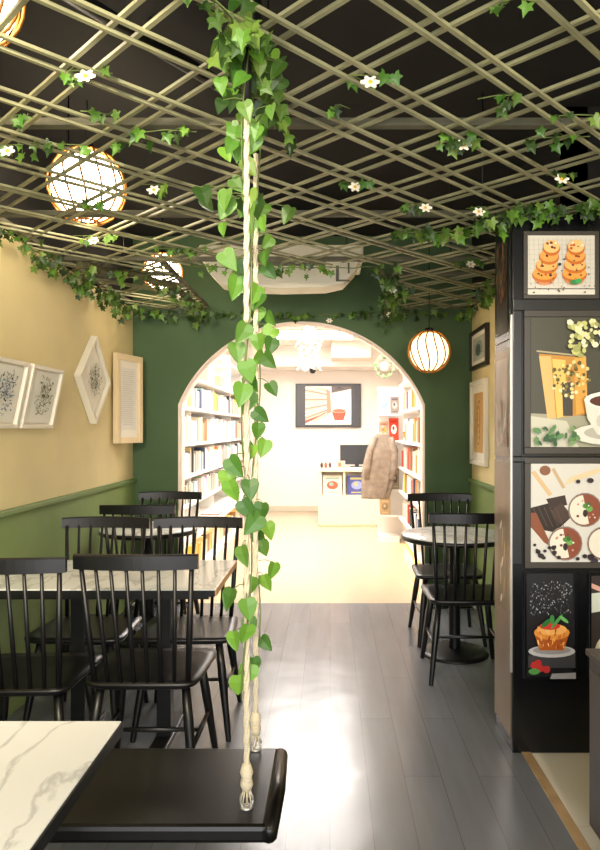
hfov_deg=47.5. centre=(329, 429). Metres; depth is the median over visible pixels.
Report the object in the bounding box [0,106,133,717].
wall
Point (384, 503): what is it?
book
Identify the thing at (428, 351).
pendant lamp
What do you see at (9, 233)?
ivy garland
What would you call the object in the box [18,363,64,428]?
framed picture
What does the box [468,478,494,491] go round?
trim
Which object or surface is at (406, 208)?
sprig
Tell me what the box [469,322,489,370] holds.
framed picture
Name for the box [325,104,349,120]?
sprig
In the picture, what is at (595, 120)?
sprig
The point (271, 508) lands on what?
baseboard
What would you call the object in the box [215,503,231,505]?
magazine
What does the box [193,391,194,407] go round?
book
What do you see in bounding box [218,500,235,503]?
magazine
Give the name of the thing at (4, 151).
flower
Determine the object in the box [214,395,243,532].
books
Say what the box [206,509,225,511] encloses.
magazine
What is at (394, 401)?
book
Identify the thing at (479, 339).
print
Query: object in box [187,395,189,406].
book
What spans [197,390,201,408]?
book
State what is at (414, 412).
bookcase
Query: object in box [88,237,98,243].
flower
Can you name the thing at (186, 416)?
book
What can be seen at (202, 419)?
book
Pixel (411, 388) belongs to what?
book
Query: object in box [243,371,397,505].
wall
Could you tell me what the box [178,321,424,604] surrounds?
trim
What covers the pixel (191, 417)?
book
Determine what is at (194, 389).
book
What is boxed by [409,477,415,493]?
book
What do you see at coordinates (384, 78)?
sprig
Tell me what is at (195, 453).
book
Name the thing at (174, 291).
ivy garland
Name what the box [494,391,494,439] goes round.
card
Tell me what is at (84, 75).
flower
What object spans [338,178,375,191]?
sprig
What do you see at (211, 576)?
dining table
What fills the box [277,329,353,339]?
recessed light
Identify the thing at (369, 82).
flower
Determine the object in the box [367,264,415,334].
ivy garland
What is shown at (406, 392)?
book
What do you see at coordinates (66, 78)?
sprig
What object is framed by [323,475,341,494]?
book
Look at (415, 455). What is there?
book
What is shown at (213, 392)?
book
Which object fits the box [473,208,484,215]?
flower
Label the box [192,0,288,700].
ivy vine
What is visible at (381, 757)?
floor
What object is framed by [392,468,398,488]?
book
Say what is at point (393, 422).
book
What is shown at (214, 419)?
book
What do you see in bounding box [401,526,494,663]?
round table
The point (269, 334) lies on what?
ivy vine
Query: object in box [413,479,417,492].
book
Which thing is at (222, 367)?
bookcase
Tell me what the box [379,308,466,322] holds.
ivy garland
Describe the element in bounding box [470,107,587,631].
wall
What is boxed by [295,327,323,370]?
chandelier
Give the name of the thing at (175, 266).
pendant lamp
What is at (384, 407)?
book
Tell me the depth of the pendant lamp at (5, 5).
1.87 m
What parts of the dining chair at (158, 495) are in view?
leg, crest rail, leg, post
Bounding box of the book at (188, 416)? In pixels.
[188,416,189,442]
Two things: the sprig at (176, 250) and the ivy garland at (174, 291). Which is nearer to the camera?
the sprig at (176, 250)
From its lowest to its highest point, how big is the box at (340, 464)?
0.100 m
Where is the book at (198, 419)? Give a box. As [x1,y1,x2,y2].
[191,418,200,441]
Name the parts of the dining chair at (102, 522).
leg, leg, post, seat, crest rail, leg, post, leg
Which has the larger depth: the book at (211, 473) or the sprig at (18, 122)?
the book at (211, 473)
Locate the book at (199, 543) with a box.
[198,542,200,559]
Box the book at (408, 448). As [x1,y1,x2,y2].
[407,447,417,469]
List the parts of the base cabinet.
door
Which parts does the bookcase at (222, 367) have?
panel, panel, shelf, shelf, shelf, shelf, shelf, panel, shelf, panel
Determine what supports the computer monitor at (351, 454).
on the counter
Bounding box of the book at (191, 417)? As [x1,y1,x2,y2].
[191,417,201,441]
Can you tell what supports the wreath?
hanging from the ceiling at (282, 342)
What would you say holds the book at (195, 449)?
on the bookcase at (222, 367)
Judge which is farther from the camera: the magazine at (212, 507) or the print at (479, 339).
the magazine at (212, 507)
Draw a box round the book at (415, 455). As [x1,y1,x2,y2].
[415,455,416,473]
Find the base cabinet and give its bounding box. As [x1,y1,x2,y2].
[585,648,599,838]
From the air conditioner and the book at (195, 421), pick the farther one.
the book at (195, 421)
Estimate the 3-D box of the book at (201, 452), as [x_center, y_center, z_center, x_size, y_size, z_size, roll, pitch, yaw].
[-1.500,0.347,7.649,0.137,0.204,0.070,0,0,0]
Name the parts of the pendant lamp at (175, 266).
lamp globe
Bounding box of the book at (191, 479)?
[191,479,199,491]
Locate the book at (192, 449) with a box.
[191,448,193,472]
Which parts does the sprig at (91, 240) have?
stem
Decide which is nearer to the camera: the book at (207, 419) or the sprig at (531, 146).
the sprig at (531, 146)
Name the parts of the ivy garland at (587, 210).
stem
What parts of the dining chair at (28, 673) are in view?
leg, crest rail, seat, leg, post, leg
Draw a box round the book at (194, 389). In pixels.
[193,388,196,407]
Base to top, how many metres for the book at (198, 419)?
0.261 m
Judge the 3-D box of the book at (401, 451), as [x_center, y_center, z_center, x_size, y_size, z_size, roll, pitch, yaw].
[0.963,0.351,8.352,0.166,0.196,0.070,0,0,0]
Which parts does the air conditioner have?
casing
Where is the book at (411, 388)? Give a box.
[411,388,412,407]
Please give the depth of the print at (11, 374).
3.24 m
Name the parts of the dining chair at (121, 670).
post, leg, leg, crest rail, seat, leg, post, leg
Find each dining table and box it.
[0,560,236,747]
[0,721,122,849]
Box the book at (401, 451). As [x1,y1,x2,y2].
[401,451,402,466]
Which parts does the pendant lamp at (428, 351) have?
lamp globe, cord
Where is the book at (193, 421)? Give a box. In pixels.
[193,421,194,441]
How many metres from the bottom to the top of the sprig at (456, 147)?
0.080 m
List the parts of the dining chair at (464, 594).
leg, leg, post, seat, crest rail, leg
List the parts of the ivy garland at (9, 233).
stem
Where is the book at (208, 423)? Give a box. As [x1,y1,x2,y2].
[208,423,209,440]
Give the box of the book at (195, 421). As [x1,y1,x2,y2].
[195,421,196,441]
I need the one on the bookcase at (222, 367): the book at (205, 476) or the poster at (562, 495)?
the book at (205, 476)
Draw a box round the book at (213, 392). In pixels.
[213,392,214,410]
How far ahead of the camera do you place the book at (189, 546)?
6.60 m
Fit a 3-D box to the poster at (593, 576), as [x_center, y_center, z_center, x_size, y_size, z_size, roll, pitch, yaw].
[1.229,0.840,2.937,0.226,0.464,0.014,0,0,0]
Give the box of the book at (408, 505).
[407,504,415,523]
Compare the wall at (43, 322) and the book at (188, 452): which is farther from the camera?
the book at (188, 452)
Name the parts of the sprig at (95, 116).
stem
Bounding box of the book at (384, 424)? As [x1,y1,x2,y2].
[379,421,387,432]
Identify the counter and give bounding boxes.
[317,466,376,526]
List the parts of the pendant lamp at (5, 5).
lamp globe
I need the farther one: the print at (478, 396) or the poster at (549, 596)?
the print at (478, 396)
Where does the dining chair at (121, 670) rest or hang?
on the floor
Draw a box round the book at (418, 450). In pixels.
[418,450,419,474]
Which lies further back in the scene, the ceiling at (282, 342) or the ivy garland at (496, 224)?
the ceiling at (282, 342)
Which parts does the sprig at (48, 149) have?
stem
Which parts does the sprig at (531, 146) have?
stem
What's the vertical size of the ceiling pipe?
0.120 m
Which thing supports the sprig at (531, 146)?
attached to the trellis
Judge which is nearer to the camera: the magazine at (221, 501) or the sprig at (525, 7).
the sprig at (525, 7)
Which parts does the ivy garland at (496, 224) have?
stem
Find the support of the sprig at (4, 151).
attached to the trellis
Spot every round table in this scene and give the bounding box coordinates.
[98,521,196,647]
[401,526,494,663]
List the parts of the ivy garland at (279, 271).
stem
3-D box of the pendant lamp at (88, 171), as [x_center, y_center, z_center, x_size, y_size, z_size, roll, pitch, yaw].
[-1.143,-1.259,3.200,0.365,0.582,0.357,0,0,-25]
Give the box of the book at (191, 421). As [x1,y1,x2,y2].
[190,420,192,442]
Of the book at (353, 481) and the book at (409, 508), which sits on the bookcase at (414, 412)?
the book at (409, 508)
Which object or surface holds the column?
on the floor
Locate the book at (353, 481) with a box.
[347,475,361,494]
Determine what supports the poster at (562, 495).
attached to the column
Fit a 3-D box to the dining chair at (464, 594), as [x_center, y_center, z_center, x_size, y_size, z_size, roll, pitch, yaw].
[0.774,0.926,3.925,0.462,0.953,0.514,0,0,2]
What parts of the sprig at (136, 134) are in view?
stem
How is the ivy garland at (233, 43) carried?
attached to the trellis
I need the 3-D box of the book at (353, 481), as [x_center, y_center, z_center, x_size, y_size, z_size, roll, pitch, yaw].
[0.390,0.801,9.877,0.280,0.281,0.056,0,0,0]
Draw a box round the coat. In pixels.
[361,426,397,498]
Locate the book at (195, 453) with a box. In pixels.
[194,452,196,471]
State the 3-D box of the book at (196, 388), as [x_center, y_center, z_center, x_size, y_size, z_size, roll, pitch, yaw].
[-1.518,-0.350,7.676,0.154,0.239,0.067,0,0,0]
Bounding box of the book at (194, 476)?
[191,476,202,495]
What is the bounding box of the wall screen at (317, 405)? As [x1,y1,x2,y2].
[296,384,360,426]
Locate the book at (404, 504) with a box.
[404,504,405,519]
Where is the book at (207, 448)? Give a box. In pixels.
[206,447,210,467]
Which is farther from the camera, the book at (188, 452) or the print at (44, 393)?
the book at (188, 452)
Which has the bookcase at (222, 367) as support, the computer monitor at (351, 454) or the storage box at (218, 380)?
the storage box at (218, 380)
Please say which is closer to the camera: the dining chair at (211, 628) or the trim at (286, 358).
the dining chair at (211, 628)
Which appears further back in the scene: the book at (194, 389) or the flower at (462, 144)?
the book at (194, 389)
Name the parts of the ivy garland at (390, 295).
stem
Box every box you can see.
[201,368,213,383]
[214,376,224,387]
[337,461,344,467]
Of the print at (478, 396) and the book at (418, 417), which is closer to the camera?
the print at (478, 396)
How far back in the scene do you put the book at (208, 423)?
8.09 m
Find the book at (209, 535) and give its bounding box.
[209,535,210,549]
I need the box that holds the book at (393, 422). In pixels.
[389,418,398,439]
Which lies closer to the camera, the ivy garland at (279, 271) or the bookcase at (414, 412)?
the ivy garland at (279, 271)
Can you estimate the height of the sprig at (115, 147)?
0.061 m
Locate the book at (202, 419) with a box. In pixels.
[202,419,206,440]
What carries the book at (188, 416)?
on the bookcase at (222, 367)
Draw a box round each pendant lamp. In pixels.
[0,0,25,46]
[45,100,126,225]
[142,218,182,291]
[407,218,450,372]
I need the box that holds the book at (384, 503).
[380,499,389,514]
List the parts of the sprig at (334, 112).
stem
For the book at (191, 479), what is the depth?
7.47 m
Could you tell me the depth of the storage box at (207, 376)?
8.06 m
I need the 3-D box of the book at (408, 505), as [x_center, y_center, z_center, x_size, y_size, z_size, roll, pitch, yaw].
[0.951,0.951,7.715,0.140,0.218,0.076,0,0,0]
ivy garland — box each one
[0,228,43,255]
[22,243,145,323]
[74,261,213,320]
[143,309,209,330]
[182,0,296,157]
[190,263,384,279]
[214,310,373,323]
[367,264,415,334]
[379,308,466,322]
[389,201,534,247]
[464,278,494,322]
[511,196,599,230]
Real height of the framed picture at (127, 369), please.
0.655 m
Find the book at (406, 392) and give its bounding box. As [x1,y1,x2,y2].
[406,392,407,408]
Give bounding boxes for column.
[495,214,599,752]
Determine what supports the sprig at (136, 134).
attached to the trellis
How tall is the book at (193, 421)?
0.225 m
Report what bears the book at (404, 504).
on the bookcase at (414, 412)
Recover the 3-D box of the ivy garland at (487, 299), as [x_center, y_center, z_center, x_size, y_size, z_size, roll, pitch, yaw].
[1.026,-0.893,4.471,0.194,0.139,1.754,0,0,0]
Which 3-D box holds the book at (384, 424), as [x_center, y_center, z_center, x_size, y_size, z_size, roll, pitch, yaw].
[0.670,0.011,8.525,0.120,0.241,0.052,0,0,0]
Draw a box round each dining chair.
[0,557,102,720]
[22,516,149,720]
[73,554,217,747]
[99,505,186,660]
[124,491,201,622]
[130,516,242,742]
[407,493,486,647]
[420,513,494,685]
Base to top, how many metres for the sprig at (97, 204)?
0.056 m
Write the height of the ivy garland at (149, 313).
0.172 m
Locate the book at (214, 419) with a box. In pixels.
[214,419,217,439]
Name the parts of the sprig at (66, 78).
stem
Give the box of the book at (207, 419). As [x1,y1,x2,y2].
[207,419,211,440]
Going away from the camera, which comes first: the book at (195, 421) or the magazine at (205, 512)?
the book at (195, 421)
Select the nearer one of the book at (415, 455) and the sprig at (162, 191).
the sprig at (162, 191)
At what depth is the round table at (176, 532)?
4.40 m
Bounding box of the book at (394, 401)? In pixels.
[390,397,398,413]
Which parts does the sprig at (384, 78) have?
stem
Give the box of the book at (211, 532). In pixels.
[206,530,213,548]
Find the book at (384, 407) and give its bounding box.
[379,394,389,413]
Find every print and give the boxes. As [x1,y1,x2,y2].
[0,363,23,421]
[25,370,58,422]
[83,347,105,412]
[121,367,135,429]
[473,333,484,361]
[474,392,482,452]
[496,237,506,336]
[496,358,506,447]
[592,576,599,647]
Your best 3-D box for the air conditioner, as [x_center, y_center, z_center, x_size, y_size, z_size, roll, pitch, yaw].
[-0.330,-1.255,4.840,1.110,0.590,0.520,0,0,0]
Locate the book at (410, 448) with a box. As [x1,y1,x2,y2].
[410,448,411,470]
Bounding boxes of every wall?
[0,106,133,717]
[133,236,471,604]
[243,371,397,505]
[398,371,403,386]
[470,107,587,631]
[560,107,599,213]
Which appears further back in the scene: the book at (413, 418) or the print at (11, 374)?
the book at (413, 418)
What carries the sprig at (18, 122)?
attached to the trellis
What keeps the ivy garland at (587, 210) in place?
attached to the column
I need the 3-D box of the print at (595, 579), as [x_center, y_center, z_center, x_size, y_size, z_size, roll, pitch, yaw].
[1.229,0.840,2.936,0.200,0.420,0.001,0,0,0]
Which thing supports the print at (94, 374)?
attached to the framed picture at (91, 376)
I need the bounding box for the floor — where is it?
[8,511,578,849]
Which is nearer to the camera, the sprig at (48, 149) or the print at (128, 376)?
the sprig at (48, 149)
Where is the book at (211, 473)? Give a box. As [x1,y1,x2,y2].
[211,473,212,490]
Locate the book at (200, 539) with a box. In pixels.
[196,536,202,541]
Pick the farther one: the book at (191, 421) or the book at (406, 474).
the book at (406, 474)
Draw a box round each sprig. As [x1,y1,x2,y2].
[0,142,25,163]
[7,113,32,130]
[29,137,91,161]
[59,65,111,87]
[71,199,104,211]
[73,234,117,246]
[80,107,120,124]
[110,140,153,155]
[129,124,196,146]
[139,181,168,199]
[149,245,209,258]
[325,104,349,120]
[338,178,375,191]
[345,69,402,92]
[399,201,441,216]
[435,130,486,158]
[452,257,486,268]
[466,206,490,219]
[478,91,521,119]
[489,0,536,17]
[523,125,589,154]
[546,169,577,187]
[549,111,599,129]
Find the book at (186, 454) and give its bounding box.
[185,453,187,474]
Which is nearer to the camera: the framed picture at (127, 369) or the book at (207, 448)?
the framed picture at (127, 369)
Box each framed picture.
[0,356,30,427]
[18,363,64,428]
[74,336,110,423]
[113,353,142,443]
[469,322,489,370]
[470,378,488,466]
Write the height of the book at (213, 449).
0.206 m
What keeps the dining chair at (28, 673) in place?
on the floor
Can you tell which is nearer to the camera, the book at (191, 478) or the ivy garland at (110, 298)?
the ivy garland at (110, 298)
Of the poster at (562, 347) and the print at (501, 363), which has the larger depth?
the print at (501, 363)
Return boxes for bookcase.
[185,355,243,559]
[377,387,403,542]
[399,378,419,561]
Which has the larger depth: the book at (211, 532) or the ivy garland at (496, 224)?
the book at (211, 532)
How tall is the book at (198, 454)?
0.190 m
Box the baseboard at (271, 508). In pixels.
[269,506,317,510]
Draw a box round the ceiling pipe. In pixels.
[62,0,218,92]
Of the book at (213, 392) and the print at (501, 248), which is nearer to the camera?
the print at (501, 248)
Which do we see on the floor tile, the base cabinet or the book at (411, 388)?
the base cabinet
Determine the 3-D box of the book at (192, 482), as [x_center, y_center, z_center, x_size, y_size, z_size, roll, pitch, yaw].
[-1.521,0.644,7.290,0.154,0.191,0.079,0,0,0]
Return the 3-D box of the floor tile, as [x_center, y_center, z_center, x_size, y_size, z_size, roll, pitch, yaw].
[1.585,1.450,0.625,1.430,0.100,4.650,0,0,0]
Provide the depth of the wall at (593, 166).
3.26 m
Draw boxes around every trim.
[0,478,136,517]
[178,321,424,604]
[223,346,398,370]
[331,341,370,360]
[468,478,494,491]
[522,752,591,849]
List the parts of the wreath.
globe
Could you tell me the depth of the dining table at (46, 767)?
1.30 m
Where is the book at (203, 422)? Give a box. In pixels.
[203,422,205,440]
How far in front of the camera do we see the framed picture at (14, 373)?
3.25 m
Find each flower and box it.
[0,146,14,155]
[75,70,94,81]
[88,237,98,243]
[147,185,158,194]
[348,182,359,191]
[360,76,379,87]
[419,204,431,211]
[458,140,471,149]
[466,261,475,267]
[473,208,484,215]
[555,174,568,183]
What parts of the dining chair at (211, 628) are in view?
leg, post, seat, crest rail, leg, post, leg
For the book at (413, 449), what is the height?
0.251 m
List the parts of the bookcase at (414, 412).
shelf, shelf, shelf, shelf, shelf, shelf, panel, shelf, panel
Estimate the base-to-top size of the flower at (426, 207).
0.045 m
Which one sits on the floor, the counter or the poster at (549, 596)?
the counter
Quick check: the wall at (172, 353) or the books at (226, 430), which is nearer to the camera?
the wall at (172, 353)
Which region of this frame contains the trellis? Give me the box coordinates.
[0,0,599,309]
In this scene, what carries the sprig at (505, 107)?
attached to the trellis
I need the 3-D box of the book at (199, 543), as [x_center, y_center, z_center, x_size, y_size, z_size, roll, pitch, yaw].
[-1.399,1.243,6.921,0.154,0.193,0.097,0,0,0]
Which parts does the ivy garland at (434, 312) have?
stem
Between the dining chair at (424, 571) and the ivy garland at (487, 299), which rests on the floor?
the dining chair at (424, 571)
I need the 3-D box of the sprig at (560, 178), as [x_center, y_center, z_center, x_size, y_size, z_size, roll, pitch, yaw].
[0.866,-0.937,2.529,0.116,0.066,0.047,0,0,0]
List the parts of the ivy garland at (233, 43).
stem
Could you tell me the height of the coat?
0.892 m
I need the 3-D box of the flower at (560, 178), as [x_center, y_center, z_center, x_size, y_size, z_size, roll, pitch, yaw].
[0.858,-0.929,2.516,0.054,0.045,0.023,0,0,0]
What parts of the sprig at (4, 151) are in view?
stem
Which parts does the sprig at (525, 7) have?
stem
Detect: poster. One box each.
[523,231,598,298]
[523,570,575,678]
[524,310,599,453]
[524,458,599,567]
[588,571,599,677]
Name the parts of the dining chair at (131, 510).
post, leg, crest rail, post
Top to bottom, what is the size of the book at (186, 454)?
0.217 m
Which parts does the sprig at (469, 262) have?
stem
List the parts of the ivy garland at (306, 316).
stem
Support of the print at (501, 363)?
attached to the column
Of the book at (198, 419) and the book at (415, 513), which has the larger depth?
the book at (198, 419)
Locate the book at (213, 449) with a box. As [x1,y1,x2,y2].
[213,449,215,465]
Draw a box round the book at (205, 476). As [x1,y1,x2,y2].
[204,475,207,492]
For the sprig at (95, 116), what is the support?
attached to the trellis
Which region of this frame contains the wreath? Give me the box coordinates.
[373,355,394,378]
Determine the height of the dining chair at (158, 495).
0.953 m
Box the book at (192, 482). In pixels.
[191,481,195,491]
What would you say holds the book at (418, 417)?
on the bookcase at (414, 412)
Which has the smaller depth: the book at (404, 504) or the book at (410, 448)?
the book at (410, 448)
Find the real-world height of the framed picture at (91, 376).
0.578 m
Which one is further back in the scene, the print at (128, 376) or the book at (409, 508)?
the book at (409, 508)
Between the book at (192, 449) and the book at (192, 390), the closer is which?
the book at (192, 390)
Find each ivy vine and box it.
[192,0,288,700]
[198,48,295,667]
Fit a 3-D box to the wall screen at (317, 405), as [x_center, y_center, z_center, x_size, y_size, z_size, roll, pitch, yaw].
[-0.030,-0.420,11.683,1.120,0.750,0.064,0,0,0]
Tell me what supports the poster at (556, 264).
attached to the column
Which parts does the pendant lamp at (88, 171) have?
lamp globe, cord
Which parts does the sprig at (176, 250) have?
stem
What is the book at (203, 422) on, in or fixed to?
on the bookcase at (222, 367)
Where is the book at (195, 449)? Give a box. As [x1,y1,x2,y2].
[194,448,204,468]
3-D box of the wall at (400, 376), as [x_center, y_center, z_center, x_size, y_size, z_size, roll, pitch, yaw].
[1.230,0.025,8.680,0.100,2.750,6.080,0,0,0]
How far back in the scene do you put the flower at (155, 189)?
2.63 m
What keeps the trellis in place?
hanging from the ceiling at (356, 26)
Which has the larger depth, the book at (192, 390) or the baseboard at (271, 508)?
the baseboard at (271, 508)
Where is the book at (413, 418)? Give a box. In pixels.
[413,418,417,441]
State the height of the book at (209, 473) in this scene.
0.223 m
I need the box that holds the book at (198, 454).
[198,454,199,470]
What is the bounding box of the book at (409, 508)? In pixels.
[409,508,416,525]
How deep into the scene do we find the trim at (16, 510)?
3.88 m
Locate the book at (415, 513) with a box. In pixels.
[415,513,417,527]
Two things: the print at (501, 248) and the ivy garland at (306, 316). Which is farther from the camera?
the ivy garland at (306, 316)
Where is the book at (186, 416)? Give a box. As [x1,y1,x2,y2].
[185,415,187,442]
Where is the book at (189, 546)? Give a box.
[185,545,191,553]
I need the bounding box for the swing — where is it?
[49,0,287,843]
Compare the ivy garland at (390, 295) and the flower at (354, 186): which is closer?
the flower at (354, 186)
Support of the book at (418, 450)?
on the bookcase at (414, 412)
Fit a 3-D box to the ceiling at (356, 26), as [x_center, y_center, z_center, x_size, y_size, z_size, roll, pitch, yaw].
[0.311,-1.600,1.870,3.977,0.100,7.140,0,0,0]
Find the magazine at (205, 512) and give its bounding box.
[201,511,221,514]
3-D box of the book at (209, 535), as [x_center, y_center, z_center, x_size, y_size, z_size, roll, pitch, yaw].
[-1.413,1.258,7.605,0.147,0.164,0.090,0,0,0]
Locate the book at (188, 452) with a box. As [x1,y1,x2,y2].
[185,451,190,473]
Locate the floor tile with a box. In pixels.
[532,753,599,849]
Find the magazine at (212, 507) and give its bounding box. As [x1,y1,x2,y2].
[210,506,229,508]
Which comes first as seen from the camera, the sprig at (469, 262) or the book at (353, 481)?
the sprig at (469, 262)
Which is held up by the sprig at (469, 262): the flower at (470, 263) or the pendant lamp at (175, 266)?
the flower at (470, 263)
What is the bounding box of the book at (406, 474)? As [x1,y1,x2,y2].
[405,473,408,492]
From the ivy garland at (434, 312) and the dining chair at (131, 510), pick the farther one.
the ivy garland at (434, 312)
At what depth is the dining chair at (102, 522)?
3.44 m
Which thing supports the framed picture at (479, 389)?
attached to the wall at (544, 156)
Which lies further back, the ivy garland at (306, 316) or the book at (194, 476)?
the book at (194, 476)
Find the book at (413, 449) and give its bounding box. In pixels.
[412,448,417,470]
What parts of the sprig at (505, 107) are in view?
stem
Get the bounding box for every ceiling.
[0,0,599,235]
[242,326,360,345]
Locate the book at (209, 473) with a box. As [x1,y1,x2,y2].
[203,472,210,490]
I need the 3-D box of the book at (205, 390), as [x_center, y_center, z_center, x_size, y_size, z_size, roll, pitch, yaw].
[-1.515,-0.346,7.905,0.151,0.231,0.071,0,0,0]
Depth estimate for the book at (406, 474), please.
7.94 m
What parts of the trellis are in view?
cross rail, hanger rod, hanger rod, cross rail, cross rail, cross rail, cross rail, cross rail, cross rail, cross rail, hanger rod, cross rail, hanger rod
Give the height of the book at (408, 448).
0.254 m
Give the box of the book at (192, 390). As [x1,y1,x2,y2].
[191,390,192,406]
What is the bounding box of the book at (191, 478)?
[191,478,201,491]
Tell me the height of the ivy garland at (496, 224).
0.171 m
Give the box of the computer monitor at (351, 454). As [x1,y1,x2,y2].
[340,445,367,466]
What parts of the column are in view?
panel, panel, panel, moulding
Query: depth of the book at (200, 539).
7.15 m
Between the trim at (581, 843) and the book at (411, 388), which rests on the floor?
the trim at (581, 843)
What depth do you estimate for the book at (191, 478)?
7.56 m
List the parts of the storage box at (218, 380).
lid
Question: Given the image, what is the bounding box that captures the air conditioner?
[199,218,362,294]
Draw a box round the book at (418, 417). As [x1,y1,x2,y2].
[418,417,419,442]
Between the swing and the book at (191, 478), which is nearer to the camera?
the swing
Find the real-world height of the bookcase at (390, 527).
1.950 m
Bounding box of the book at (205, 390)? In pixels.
[205,390,206,409]
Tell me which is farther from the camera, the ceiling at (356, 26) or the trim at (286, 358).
the trim at (286, 358)
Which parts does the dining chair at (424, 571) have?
leg, post, leg, crest rail, seat, post, leg, leg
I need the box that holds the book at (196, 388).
[196,388,202,408]
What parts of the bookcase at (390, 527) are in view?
shelf, shelf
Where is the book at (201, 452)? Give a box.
[201,452,202,469]
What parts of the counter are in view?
panel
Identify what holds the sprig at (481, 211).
attached to the ivy garland at (496, 224)
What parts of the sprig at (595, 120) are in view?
stem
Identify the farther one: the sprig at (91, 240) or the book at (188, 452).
the book at (188, 452)

